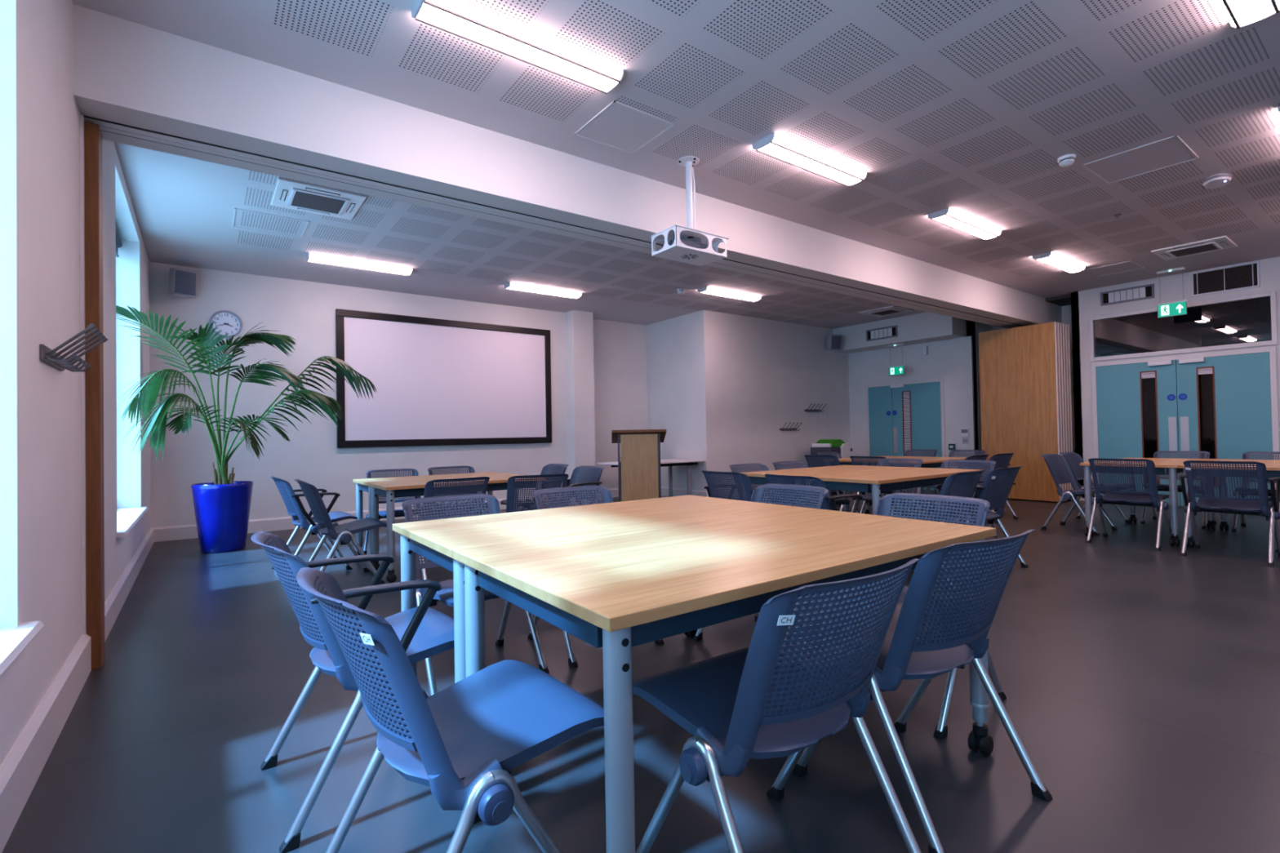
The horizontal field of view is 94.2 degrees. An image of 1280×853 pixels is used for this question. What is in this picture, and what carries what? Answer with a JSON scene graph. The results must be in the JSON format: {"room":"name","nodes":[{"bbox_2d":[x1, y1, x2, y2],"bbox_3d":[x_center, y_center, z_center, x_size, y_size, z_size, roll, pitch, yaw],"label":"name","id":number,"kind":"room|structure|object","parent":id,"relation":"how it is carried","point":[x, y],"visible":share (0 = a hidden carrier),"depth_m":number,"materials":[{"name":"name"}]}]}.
{"room":"conference room","nodes":[
{"label":"conference room","id":0,"kind":"room"},
{"bbox_2d":[0,0,151,766],"bbox_3d":[-2.403,-0.422,2.179,0.300,3.285,12.900,0,-1,-36],"label":"wall","id":1,"kind":"structure","parent":0,"point":[41,576],"depth_m":2.37,"materials":[{"name":"white paint"}]},
{"bbox_2d":[0,620,44,675],"bbox_3d":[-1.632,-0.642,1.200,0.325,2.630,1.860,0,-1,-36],"label":"windowsill","id":2,"kind":"structure","parent":1,"relation":"in","point":[17,641],"depth_m":1.81,"materials":[{"name":"white paint"}]},
{"bbox_2d":[39,323,107,372],"bbox_3d":[-2.324,-0.323,2.458,0.157,0.163,0.430,0,-1,-36],"label":"hook rail","id":3,"kind":"object","parent":1,"relation":"attached to","point":[49,356],"visible":1,"depth_m":2.41,"materials":[{"name":"grey metal"}]},
{"bbox_2d":[0,527,154,852],"bbox_3d":[-2.118,1.120,2.084,0.030,0.190,12.080,0,-1,-36],"label":"baseboard","id":4,"kind":"structure","parent":1,"relation":"attached to","point":[20,770],"depth_m":2.22,"materials":[{"name":"white paint"}]},
{"bbox_2d":[80,114,86,635],"bbox_3d":[-2.830,-0.269,3.024,0.012,2.640,0.025,0,-1,-36],"label":"trim","id":5,"kind":"structure","parent":1,"relation":"attached to","point":[82,117],"depth_m":3.02,"materials":[{"name":"white"}]},
{"bbox_2d":[84,121,104,670],"bbox_3d":[-2.855,-0.163,3.106,0.068,2.810,0.140,0,-1,-36],"label":"trim","id":6,"kind":"structure","parent":1,"relation":"attached to","point":[93,162],"depth_m":3.06,"materials":[{"name":"brown wood"}]},
{"bbox_2d":[115,506,148,537],"bbox_3d":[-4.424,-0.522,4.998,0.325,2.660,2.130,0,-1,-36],"label":"windowsill","id":7,"kind":"structure","parent":1,"relation":"in","point":[122,513],"depth_m":5.03,"materials":[{"name":"white paint"}]},
{"bbox_2d":[149,262,568,528],"bbox_3d":[-3.557,-0.306,8.689,5.552,3.285,0.200,0,-1,-36],"label":"wall","id":8,"kind":"structure","parent":0,"point":[304,311],"depth_m":7.80,"materials":[{"name":"white paint"}]},
{"bbox_2d":[168,267,196,297],"bbox_3d":[-5.406,-1.694,7.035,0.307,0.334,0.250,-2,-1,39],"label":"wall speaker","id":9,"kind":"object","parent":8,"relation":"attached to","point":[182,282],"visible":1,"depth_m":6.94,"materials":[{"name":"grey plastic"}]},
{"bbox_2d":[174,270,195,295],"bbox_3d":[-5.311,-1.679,6.957,0.020,0.260,0.200,10,6,39],"label":"grille","id":10,"kind":"object","parent":9,"relation":"attached to","point":[184,280],"depth_m":6.95,"materials":[{"name":"grey fabric"}]},
{"bbox_2d":[209,310,242,337],"bbox_3d":[-5.145,-1.274,7.401,0.336,0.336,0.038,0,-1,-36],"label":"wall clock","id":11,"kind":"object","parent":8,"relation":"attached to","point":[226,322],"visible":0.96,"depth_m":7.40,"materials":[{"name":"grey plastic"}]},
{"bbox_2d":[335,308,551,448],"bbox_3d":[-2.825,-0.667,9.081,3.264,1.900,0.050,0,-1,-36],"label":"projection screen","id":12,"kind":"object","parent":8,"relation":"attached to","point":[437,382],"visible":0.98,"depth_m":8.94,"materials":[{"name":"white"}]},
{"bbox_2d":[153,486,756,542],"bbox_3d":[-0.666,1.220,9.877,11.600,0.165,1.680,0,-1,-36],"label":"baseboard","id":13,"kind":"structure","parent":8,"relation":"attached to","point":[186,531],"depth_m":7.65,"materials":[{"name":"white"}]},
{"bbox_2d":[592,319,648,488],"bbox_3d":[-0.521,-0.324,11.193,1.510,3.285,0.200,0,-1,-36],"label":"wall","id":14,"kind":"structure","parent":0,"point":[620,348],"depth_m":11.13,"materials":[{"name":"white paint"}]},
{"bbox_2d":[1,489,1279,852],"bbox_3d":[2.703,1.234,5.885,12.900,0.100,12.900,0,-1,-36],"label":"floor","id":15,"kind":"structure","parent":0,"point":[1140,683],"depth_m":2.27,"materials":[{"name":"grey plastic"}]},
{"bbox_2d":[115,305,377,553],"bbox_3d":[-4.225,0.078,6.321,1.478,2.472,2.393,-2,-1,43],"label":"potted palm","id":16,"kind":"object","parent":15,"relation":"on","point":[222,507],"visible":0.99,"depth_m":6.18,"materials":[{"name":"plant"}]},
{"bbox_2d":[191,480,253,553],"bbox_3d":[-4.453,0.961,6.356,0.550,0.715,0.550,0,-1,-36],"label":"pot","id":17,"kind":"object","parent":16,"relation":"attached to","point":[222,508],"depth_m":6.17,"materials":[{"name":"ceramic"}]},
{"bbox_2d":[269,475,357,569],"bbox_3d":[-2.940,0.857,5.349,0.657,0.840,0.603,0,-1,-38],"label":"chair","id":18,"kind":"object","parent":15,"relation":"on","point":[295,507],"visible":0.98,"depth_m":5.13,"materials":[{"name":"blue plastic"}]},
{"bbox_2d":[294,479,386,584],"bbox_3d":[-2.419,0.840,4.825,0.657,0.840,0.599,0,-1,-36],"label":"chair","id":19,"kind":"object","parent":15,"relation":"on","point":[344,533],"visible":0.99,"depth_m":4.64,"materials":[{"name":"blue plastic"}]},
{"bbox_2d":[250,531,454,852],"bbox_3d":[-0.946,0.773,2.053,0.657,0.840,0.603,0,-1,-37],"label":"chair","id":20,"kind":"object","parent":15,"relation":"on","point":[423,632],"visible":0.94,"depth_m":1.87,"materials":[{"name":"blue plastic"}]},
{"bbox_2d":[363,468,431,554],"bbox_3d":[-2.404,0.856,5.931,0.599,0.840,0.657,0,-1,-36],"label":"chair","id":21,"kind":"object","parent":15,"relation":"on","point":[397,513],"visible":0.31,"depth_m":6.07,"materials":[{"name":"blue plastic"}]},
{"bbox_2d":[352,471,513,564],"bbox_3d":[-2.014,0.883,5.917,1.420,0.770,0.638,0,-1,-36],"label":"table","id":22,"kind":"object","parent":15,"relation":"on","point":[361,484],"visible":0.23,"depth_m":5.72,"materials":[{"name":"brown wood"}]},
{"bbox_2d":[296,567,604,852],"bbox_3d":[-0.457,0.756,1.460,0.657,0.840,0.599,0,-1,-38],"label":"chair","id":23,"kind":"object","parent":15,"relation":"on","point":[463,741],"visible":1,"depth_m":1.31,"materials":[{"name":"blue plastic"}]},
{"bbox_2d":[417,476,489,579],"bbox_3d":[-1.552,0.824,4.814,0.599,0.840,0.657,0,-1,-38],"label":"chair","id":24,"kind":"object","parent":15,"relation":"on","point":[428,488],"visible":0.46,"depth_m":4.58,"materials":[{"name":"blue plastic"}]},
{"bbox_2d":[367,474,546,582],"bbox_3d":[-1.635,0.869,5.400,1.420,0.770,0.638,0,-1,-36],"label":"table","id":25,"kind":"object","parent":15,"relation":"on","point":[397,489],"visible":0.41,"depth_m":5.06,"materials":[{"name":"brown wood"}]},
{"bbox_2d":[427,465,487,518],"bbox_3d":[-1.908,0.852,6.296,0.599,0.840,0.657,0,-1,-37],"label":"chair","id":26,"kind":"object","parent":15,"relation":"on","point":[471,469],"visible":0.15,"depth_m":6.51,"materials":[{"name":"blue plastic"}]},
{"bbox_2d":[401,493,549,696],"bbox_3d":[-0.829,0.784,2.920,0.599,0.840,0.657,0,-1,-38],"label":"chair","id":27,"kind":"object","parent":15,"relation":"on","point":[446,595],"visible":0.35,"depth_m":3.01,"materials":[{"name":"blue plastic"}]},
{"bbox_2d":[500,463,568,511],"bbox_3d":[-1.127,0.841,6.470,0.657,0.840,0.599,0,-1,-36],"label":"chair","id":28,"kind":"object","parent":15,"relation":"on","point":[558,468],"visible":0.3,"depth_m":6.66,"materials":[{"name":"blue plastic"}]},
{"bbox_2d":[506,473,568,512],"bbox_3d":[-0.920,0.817,5.093,0.599,0.840,0.657,-1,-1,-24],"label":"chair","id":29,"kind":"object","parent":15,"relation":"on","point":[511,486],"visible":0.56,"depth_m":4.85,"materials":[{"name":"blue plastic"}]},
{"bbox_2d":[530,465,604,510],"bbox_3d":[-0.705,0.825,5.911,0.657,0.840,0.603,0,-1,-38],"label":"chair","id":30,"kind":"object","parent":15,"relation":"on","point":[593,479],"visible":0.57,"depth_m":6.10,"materials":[{"name":"blue plastic"}]},
{"bbox_2d":[564,310,595,492],"bbox_3d":[-1.083,-0.326,10.346,0.398,3.285,0.460,0,-1,-36],"label":"pillar","id":31,"kind":"structure","parent":15,"relation":"on","point":[579,324],"depth_m":10.16,"materials":[{"name":"white paint"}]},
{"bbox_2d":[392,494,791,683],"bbox_3d":[-0.145,0.790,2.655,1.635,0.795,0.752,0,-1,-36],"label":"table","id":32,"kind":"object","parent":15,"relation":"on","point":[436,540],"visible":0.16,"depth_m":2.44,"materials":[{"name":"brown wood"}]},
{"bbox_2d":[527,485,664,668],"bbox_3d":[-0.254,0.779,3.318,0.599,0.840,0.657,0,-1,-34],"label":"chair","id":33,"kind":"object","parent":15,"relation":"on","point":[606,495],"visible":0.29,"depth_m":3.52,"materials":[{"name":"blue plastic"}]},
{"bbox_2d":[611,429,666,502],"bbox_3d":[-0.015,0.663,8.819,0.789,1.225,0.495,-1,-1,-3],"label":"lectern","id":34,"kind":"object","parent":15,"relation":"on","point":[640,449],"visible":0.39,"depth_m":8.64,"materials":[{"name":"brown wood"}]},
{"bbox_2d":[597,458,704,502],"bbox_3d":[0.207,0.939,10.067,1.655,0.700,0.820,0,-1,-36],"label":"desk","id":35,"kind":"object","parent":15,"relation":"on","point":[672,462],"visible":0.37,"depth_m":10.19,"materials":[{"name":"white plastic"}]},
{"bbox_2d":[453,506,996,852],"bbox_3d":[0.344,0.771,1.984,1.635,0.795,0.902,0,-1,-36],"label":"table","id":36,"kind":"object","parent":15,"relation":"on","point":[616,591],"visible":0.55,"depth_m":1.61,"materials":[{"name":"brown wood"}]},
{"bbox_2d":[701,470,782,501],"bbox_3d":[0.890,0.783,5.000,0.657,0.840,0.603,0,-1,-36],"label":"chair","id":37,"kind":"object","parent":15,"relation":"on","point":[712,486],"visible":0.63,"depth_m":4.80,"materials":[{"name":"blue plastic"}]},
{"bbox_2d":[693,484,827,641],"bbox_3d":[0.663,0.762,3.248,0.657,0.840,0.599,0,-1,-36],"label":"chair","id":38,"kind":"object","parent":15,"relation":"on","point":[757,494],"visible":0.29,"depth_m":3.42,"materials":[{"name":"blue plastic"}]},
{"bbox_2d":[728,463,795,506],"bbox_3d":[1.223,0.787,5.682,0.599,0.840,0.657,0,-1,-36],"label":"chair","id":39,"kind":"object","parent":15,"relation":"on","point":[764,468],"visible":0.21,"depth_m":5.92,"materials":[{"name":"blue plastic"}]},
{"bbox_2d":[632,558,921,852],"bbox_3d":[0.339,0.742,1.533,0.599,0.840,0.657,0,-1,-35],"label":"chair","id":40,"kind":"object","parent":15,"relation":"on","point":[738,707],"visible":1,"depth_m":1.35,"materials":[{"name":"blue plastic"}]},
{"bbox_2d":[772,461,849,506],"bbox_3d":[1.721,0.783,6.035,0.599,0.840,0.657,0,-1,-36],"label":"chair","id":41,"kind":"object","parent":15,"relation":"on","point":[778,465],"visible":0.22,"depth_m":6.23,"materials":[{"name":"blue plastic"}]},
{"bbox_2d":[764,474,862,512],"bbox_3d":[1.305,0.767,4.436,0.657,0.840,0.603,0,-1,-36],"label":"chair","id":42,"kind":"object","parent":15,"relation":"on","point":[818,482],"visible":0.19,"depth_m":4.20,"materials":[{"name":"blue plastic"}]},
{"bbox_2d":[739,465,904,515],"bbox_3d":[1.770,0.804,5.656,1.630,0.785,0.704,0,-1,-36],"label":"table","id":43,"kind":"object","parent":15,"relation":"on","point":[758,477],"visible":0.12,"depth_m":5.52,"materials":[{"name":"brown wood"}]},
{"bbox_2d":[810,439,853,493],"bbox_3d":[3.644,0.728,11.257,0.684,0.975,0.493,0,-1,-36],"label":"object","id":44,"kind":"object","parent":15,"relation":"on","point":[845,450],"visible":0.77,"depth_m":11.09,"materials":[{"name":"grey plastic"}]},
{"bbox_2d":[804,454,860,513],"bbox_3d":[2.583,0.796,7.982,0.657,0.840,0.599,0,-1,-36],"label":"chair","id":45,"kind":"object","parent":15,"relation":"on","point":[836,461],"visible":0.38,"depth_m":7.79,"materials":[{"name":"blue plastic"}]},
{"bbox_2d":[823,455,924,514],"bbox_3d":[3.403,0.832,8.584,1.470,0.757,0.698,0,-1,-36],"label":"table","id":46,"kind":"object","parent":15,"relation":"on","point":[842,461],"visible":0.13,"depth_m":8.36,"materials":[{"name":"brown wood"}]},
{"bbox_2d":[849,456,903,514],"bbox_3d":[2.998,0.781,7.418,0.657,0.840,0.599,0,-1,-36],"label":"chair","id":47,"kind":"object","parent":15,"relation":"on","point":[854,460],"visible":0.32,"depth_m":7.29,"materials":[{"name":"blue plastic"}]},
{"bbox_2d":[852,457,923,513],"bbox_3d":[2.628,0.771,6.290,0.657,0.840,0.599,0,-1,-36],"label":"chair","id":48,"kind":"object","parent":15,"relation":"on","point":[867,499],"visible":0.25,"depth_m":6.43,"materials":[{"name":"blue plastic"}]},
{"bbox_2d":[800,466,982,525],"bbox_3d":[2.188,0.789,5.087,1.630,0.785,0.704,0,-1,-36],"label":"table","id":49,"kind":"object","parent":15,"relation":"on","point":[908,478],"visible":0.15,"depth_m":4.72,"materials":[{"name":"brown wood"}]},
{"bbox_2d":[818,493,1006,739],"bbox_3d":[1.150,0.743,2.586,0.657,0.840,0.599,0,-1,-36],"label":"chair","id":50,"kind":"object","parent":15,"relation":"on","point":[884,505],"visible":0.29,"depth_m":2.65,"materials":[{"name":"blue plastic"}]},
{"bbox_2d":[869,456,967,510],"bbox_3d":[3.818,0.816,8.019,1.470,0.757,0.698,0,-1,-36],"label":"table","id":51,"kind":"object","parent":15,"relation":"on","point":[928,461],"visible":0.09,"depth_m":7.73,"materials":[{"name":"brown wood"}]},
{"bbox_2d":[791,528,1053,852],"bbox_3d":[0.878,0.739,1.942,0.599,0.840,0.657,-1,-1,-31],"label":"chair","id":52,"kind":"object","parent":15,"relation":"on","point":[912,649],"visible":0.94,"depth_m":1.72,"materials":[{"name":"blue plastic"}]},
{"bbox_2d":[889,469,985,591],"bbox_3d":[2.267,0.752,4.582,0.599,0.840,0.657,0,-1,-37],"label":"chair","id":53,"kind":"object","parent":15,"relation":"on","point":[966,484],"visible":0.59,"depth_m":4.33,"materials":[{"name":"blue plastic"}]},
{"bbox_2d":[919,459,999,538],"bbox_3d":[3.049,0.755,5.718,0.657,0.840,0.599,0,-1,-36],"label":"chair","id":54,"kind":"object","parent":15,"relation":"on","point":[944,464],"visible":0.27,"depth_m":5.85,"materials":[{"name":"blue plastic"}]},
{"bbox_2d":[947,449,986,468],"bbox_3d":[4.645,0.769,8.629,0.657,0.840,0.599,0,-1,-36],"label":"chair","id":55,"kind":"object","parent":15,"relation":"on","point":[952,454],"visible":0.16,"depth_m":8.84,"materials":[{"name":"blue plastic"}]},
{"bbox_2d":[924,466,1028,568],"bbox_3d":[2.799,0.749,4.973,0.603,0.840,0.657,0,-1,-36],"label":"chair","id":56,"kind":"object","parent":15,"relation":"on","point":[997,499],"visible":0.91,"depth_m":4.76,"materials":[{"name":"blue plastic"}]},
{"bbox_2d":[957,453,1018,523],"bbox_3d":[4.399,0.759,7.626,0.603,0.840,0.657,0,-1,-34],"label":"chair","id":57,"kind":"object","parent":15,"relation":"on","point":[1005,460],"visible":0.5,"depth_m":7.39,"materials":[{"name":"blue plastic"}]},
{"bbox_2d":[978,321,1072,502],"bbox_3d":[6.273,-0.234,9.680,0.605,2.782,1.120,0,-1,-36],"label":"partition","id":58,"kind":"object","parent":15,"relation":"on","point":[1025,371],"depth_m":9.38,"materials":[{"name":"brown wood"}]},
{"bbox_2d":[1040,453,1119,535],"bbox_3d":[4.912,0.735,6.657,0.599,0.840,0.657,0,-1,-35],"label":"chair","id":59,"kind":"object","parent":15,"relation":"on","point":[1057,469],"visible":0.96,"depth_m":6.80,"materials":[{"name":"blue plastic"}]},
{"bbox_2d":[1059,452,1134,528],"bbox_3d":[5.439,0.733,7.106,0.599,0.840,0.657,0,-1,-37],"label":"chair","id":60,"kind":"object","parent":15,"relation":"on","point":[1073,460],"visible":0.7,"depth_m":7.31,"materials":[{"name":"blue plastic"}]},
{"bbox_2d":[1085,457,1175,551],"bbox_3d":[4.815,0.725,5.857,0.657,0.840,0.599,0,-1,-36],"label":"chair","id":61,"kind":"object","parent":15,"relation":"on","point":[1152,499],"visible":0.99,"depth_m":5.75,"materials":[{"name":"blue plastic"}]},
{"bbox_2d":[1080,457,1216,546],"bbox_3d":[5.473,0.755,6.376,1.550,0.772,0.781,0,-1,-36],"label":"table","id":62,"kind":"object","parent":15,"relation":"on","point":[1171,464],"visible":0.71,"depth_m":6.08,"materials":[{"name":"brown wood"}]},
{"bbox_2d":[1140,450,1217,528],"bbox_3d":[6.260,0.715,6.938,0.657,0.840,0.599,0,-1,-36],"label":"chair","id":63,"kind":"object","parent":15,"relation":"on","point":[1157,455],"visible":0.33,"depth_m":7.04,"materials":[{"name":"blue plastic"}]},
{"bbox_2d":[1178,460,1279,566],"bbox_3d":[5.154,0.710,5.194,0.657,0.840,0.603,0,-1,-36],"label":"chair","id":64,"kind":"object","parent":15,"relation":"on","point":[1249,506],"visible":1,"depth_m":5.05,"materials":[{"name":"blue plastic"}]},
{"bbox_2d":[1178,458,1279,547],"bbox_3d":[5.937,0.738,5.744,1.550,0.772,0.781,0,-1,-36],"label":"table","id":65,"kind":"object","parent":15,"relation":"on","point":[1273,466],"visible":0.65,"depth_m":5.57,"materials":[{"name":"brown wood"}]},
{"bbox_2d":[1231,451,1279,531],"bbox_3d":[6.716,0.698,6.317,0.657,0.840,0.599,0,-1,-36],"label":"chair","id":66,"kind":"object","parent":15,"relation":"on","point":[1246,455],"visible":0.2,"depth_m":6.54,"materials":[{"name":"blue plastic"}]},
{"bbox_2d":[71,0,1279,328],"bbox_3d":[2.642,-2.150,5.935,12.900,0.100,12.900,0,-1,-36],"label":"ceiling","id":67,"kind":"structure","parent":0,"point":[970,108],"depth_m":4.27,"materials":[{"name":"white tile"}]},
{"bbox_2d":[271,177,366,219],"bbox_3d":[-2.850,-1.995,5.270,0.660,0.034,0.660,0,-1,-36],"label":"air conditioner","id":68,"kind":"object","parent":67,"relation":"attached to","point":[288,193],"visible":1,"depth_m":5.20,"materials":[{"name":"white plastic"}]},
{"bbox_2d":[297,208,329,214],"bbox_3d":[-3.006,-1.982,5.481,0.260,0.005,0.035,0,-1,-36],"label":"outlet","id":69,"kind":"object","parent":68,"relation":"attached to","point":[301,209],"depth_m":5.49,"materials":[{"name":"white plastic"}]},
{"bbox_2d":[291,191,345,213],"bbox_3d":[-2.850,-1.986,5.270,0.380,0.009,0.380,0,-1,-36],"label":"grille","id":70,"kind":"object","parent":68,"relation":"attached to","point":[308,200],"depth_m":5.25,"materials":[{"name":"grey plastic"}]},
{"bbox_2d":[305,187,340,195],"bbox_3d":[-2.695,-1.994,5.059,0.260,0.005,0.035,0,-1,-36],"label":"outlet","id":71,"kind":"object","parent":68,"relation":"attached to","point":[313,189],"depth_m":5.06,"materials":[{"name":"white plastic"}]},
{"bbox_2d":[306,253,413,275],"bbox_3d":[-3.365,-1.946,7.187,1.152,0.058,0.210,0,-1,-36],"label":"ceiling light","id":72,"kind":"object","parent":67,"relation":"attached to","point":[312,258],"visible":1,"depth_m":7.12,"materials":[{"name":"white plastic"}]},
{"bbox_2d":[411,0,624,93],"bbox_3d":[-0.616,-2.053,3.227,1.152,0.058,0.210,0,-1,-36],"label":"ceiling light","id":73,"kind":"object","parent":67,"relation":"attached to","point":[456,18],"visible":1,"depth_m":3.15,"materials":[{"name":"white paint"}]},
{"bbox_2d":[503,282,582,298],"bbox_3d":[-1.387,-1.960,8.616,1.152,0.058,0.210,0,-1,-36],"label":"ceiling light","id":74,"kind":"object","parent":67,"relation":"attached to","point":[509,286],"visible":1,"depth_m":8.54,"materials":[{"name":"white plastic"}]},
{"bbox_2d":[73,4,1062,328],"bbox_3d":[2.149,-1.857,6.777,12.500,0.445,0.486,0,-1,-36],"label":"beam","id":75,"kind":"structure","parent":67,"relation":"attached to","point":[126,72],"depth_m":3.91,"materials":[{"name":"white paint"}]},
{"bbox_2d":[83,115,1023,326],"bbox_3d":[1.765,-1.627,6.543,11.600,0.007,0.142,0,-1,-36],"label":"partition track","id":76,"kind":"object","parent":75,"relation":"attached to","point":[105,126],"depth_m":4.11,"materials":[{"name":"grey metal"}]},
{"bbox_2d":[573,100,675,153],"bbox_3d":[-0.111,-2.074,4.151,0.510,0.006,0.510,0,-1,-36],"label":"access hatch","id":77,"kind":"object","parent":67,"relation":"attached to","point":[620,126],"visible":1,"depth_m":4.13,"materials":[{"name":"white paint"}]},
{"bbox_2d":[649,155,728,266],"bbox_3d":[0.388,-1.703,4.662,0.546,0.751,0.312,0,-1,-36],"label":"ceiling projector","id":78,"kind":"object","parent":67,"relation":"hanging from","point":[689,245],"visible":1,"depth_m":4.63,"materials":[{"name":"white paint"}]},
{"bbox_2d":[697,286,761,302],"bbox_3d":[1.374,-2.003,9.046,1.152,0.058,0.210,0,-1,-36],"label":"ceiling light","id":79,"kind":"object","parent":67,"relation":"attached to","point":[708,291],"visible":1,"depth_m":8.96,"materials":[{"name":"white plastic"}]},
{"bbox_2d":[751,133,867,186],"bbox_3d":[1.356,-2.067,4.664,1.152,0.058,0.210,0,-1,-36],"label":"ceiling light","id":80,"kind":"object","parent":67,"relation":"attached to","point":[773,145],"visible":1,"depth_m":4.58,"materials":[{"name":"white plastic"}]},
{"bbox_2d":[858,305,914,316],"bbox_3d":[4.392,-2.046,10.613,0.660,0.034,0.670,0,-1,-36],"label":"air conditioner","id":81,"kind":"object","parent":67,"relation":"attached to","point":[893,309],"visible":1,"depth_m":10.53,"materials":[{"name":"white plastic"}]},
{"bbox_2d":[832,311,966,353],"bbox_3d":[4.952,-1.822,11.558,0.520,0.475,2.440,0,-1,-36],"label":"bulkhead","id":82,"kind":"structure","parent":67,"relation":"attached to","point":[927,326],"depth_m":11.15,"materials":[{"name":"white paint"}]},
{"bbox_2d":[866,324,897,341],"bbox_3d":[4.665,-1.798,11.493,0.030,0.216,0.645,0,-1,-36],"label":"air vent","id":83,"kind":"object","parent":82,"relation":"attached to","point":[888,331],"visible":1,"depth_m":11.49,"materials":[{"name":"grey plastic"}]},
{"bbox_2d":[927,208,1001,239],"bbox_3d":[3.380,-2.081,6.165,1.152,0.058,0.210,0,-1,-36],"label":"ceiling light","id":84,"kind":"object","parent":67,"relation":"attached to","point":[948,217],"visible":1,"depth_m":6.07,"materials":[{"name":"white plastic"}]},
{"bbox_2d":[1031,251,1085,273],"bbox_3d":[5.394,-2.096,7.645,1.152,0.058,0.210,0,-1,-36],"label":"ceiling light","id":85,"kind":"object","parent":67,"relation":"attached to","point":[1051,259],"visible":1,"depth_m":7.54,"materials":[{"name":"white plastic"}]},
{"bbox_2d":[1083,260,1144,276],"bbox_3d":[6.417,-2.134,8.069,0.590,0.006,0.530,0,-1,-36],"label":"access hatch","id":86,"kind":"object","parent":67,"relation":"attached to","point":[1130,265],"visible":0.86,"depth_m":8.06,"materials":[{"name":"white paint"}]},
{"bbox_2d":[1081,134,1199,183],"bbox_3d":[4.033,-2.139,4.803,0.640,0.006,0.590,0,-1,-36],"label":"access hatch","id":87,"kind":"object","parent":67,"relation":"attached to","point":[1167,152],"visible":1,"depth_m":4.78,"materials":[{"name":"white paint"}]},
{"bbox_2d":[1156,266,1186,318],"bbox_3d":[7.283,-1.831,8.154,0.076,0.640,0.313,0,-1,-36],"label":"exit sign","id":88,"kind":"object","parent":67,"relation":"hanging from","point":[1175,308],"visible":1,"depth_m":8.14,"materials":[{"name":"teal plastic"}]},
{"bbox_2d":[1151,235,1237,260],"bbox_3d":[6.681,-2.137,7.177,0.640,0.034,0.660,0,-1,-36],"label":"air conditioner","id":89,"kind":"object","parent":67,"relation":"attached to","point":[1222,242],"visible":1,"depth_m":7.11,"materials":[{"name":"white plastic"}]},
{"bbox_2d":[1170,243,1218,257],"bbox_3d":[6.681,-2.129,7.177,0.380,0.009,0.380,0,-1,-36],"label":"grille","id":90,"kind":"object","parent":89,"relation":"attached to","point":[1205,247],"depth_m":7.16,"materials":[{"name":"grey"}]},
{"bbox_2d":[1201,173,1232,189],"bbox_3d":[5.016,-2.126,5.171,0.196,0.055,0.316,-2,-1,42],"label":"smoke detector","id":91,"kind":"object","parent":67,"relation":"attached to","point":[1218,180],"visible":1,"depth_m":5.12,"materials":[{"name":"white plastic"}]},
{"bbox_2d":[1217,0,1279,28],"bbox_3d":[2.735,-2.120,2.737,1.152,0.058,0.210,0,-1,-36],"label":"ceiling light","id":92,"kind":"object","parent":67,"relation":"attached to","point":[1239,13],"visible":1,"depth_m":3.00,"materials":[{"name":"white plastic"}]},
{"bbox_2d":[645,310,850,491],"bbox_3d":[2.407,-0.360,12.316,4.540,3.285,1.860,0,-1,-36],"label":"wall","id":93,"kind":"structure","parent":0,"point":[722,387],"depth_m":11.01,"materials":[{"name":"white paint"}]},
{"bbox_2d":[826,334,840,350],"bbox_3d":[3.929,-1.707,12.101,0.250,0.334,0.307,-1,-1,-11],"label":"wall speaker","id":94,"kind":"object","parent":93,"relation":"attached to","point":[833,341],"visible":1,"depth_m":11.98,"materials":[{"name":"grey plastic"}]},
{"bbox_2d":[848,320,978,464],"bbox_3d":[5.245,-0.420,11.672,0.170,3.285,2.540,0,-1,-36],"label":"wall","id":95,"kind":"structure","parent":0,"point":[952,360],"depth_m":11.24,"materials":[{"name":"white paint"}]},
{"bbox_2d":[865,377,946,490],"bbox_3d":[5.202,0.166,11.699,0.175,2.115,1.610,0,-1,-36],"label":"door","id":96,"kind":"structure","parent":95,"relation":"in","point":[902,416],"depth_m":11.65,"materials":[{"name":"teal paint"}]},
{"bbox_2d":[1045,293,1071,306],"bbox_3d":[7.464,-0.430,10.300,1.780,3.385,9.100,0,-1,-36],"label":"wall","id":97,"kind":"structure","parent":0,"point":[1065,300],"depth_m":9.79,"materials":[{"name":"grey paint"}]},
{"bbox_2d":[966,256,1279,485],"bbox_3d":[8.699,-0.540,7.673,0.900,3.285,8.200,0,-1,-36],"label":"wall","id":98,"kind":"structure","parent":0,"point":[1171,290],"depth_m":9.24,"materials":[{"name":"white paint"}]},
{"bbox_2d":[1100,283,1154,306],"bbox_3d":[7.247,-1.958,8.857,0.025,0.205,0.635,0,-1,-36],"label":"air vent","id":99,"kind":"object","parent":98,"relation":"in","point":[1144,291],"visible":1,"depth_m":8.84,"materials":[{"name":"grey plastic"}]},
{"bbox_2d":[1088,291,1277,361],"bbox_3d":[7.605,-1.370,8.453,0.130,0.685,1.995,0,-1,-36],"label":"window","id":100,"kind":"structure","parent":98,"relation":"in","point":[1247,321],"depth_m":8.29,"materials":[{"name":"white"}]},
{"bbox_2d":[1090,346,1279,511],"bbox_3d":[7.611,0.060,8.420,0.175,2.145,1.970,0,-1,-36],"label":"door","id":101,"kind":"structure","parent":98,"relation":"in","point":[1224,404],"depth_m":8.30,"materials":[{"name":"teal paint"}]},
{"bbox_2d":[1191,261,1260,296],"bbox_3d":[7.870,-1.980,8.012,0.018,0.334,0.664,0,-1,-36],"label":"air vent","id":102,"kind":"object","parent":98,"relation":"in","point":[1242,276],"visible":1,"depth_m":8.00,"materials":[{"name":"black metal"}]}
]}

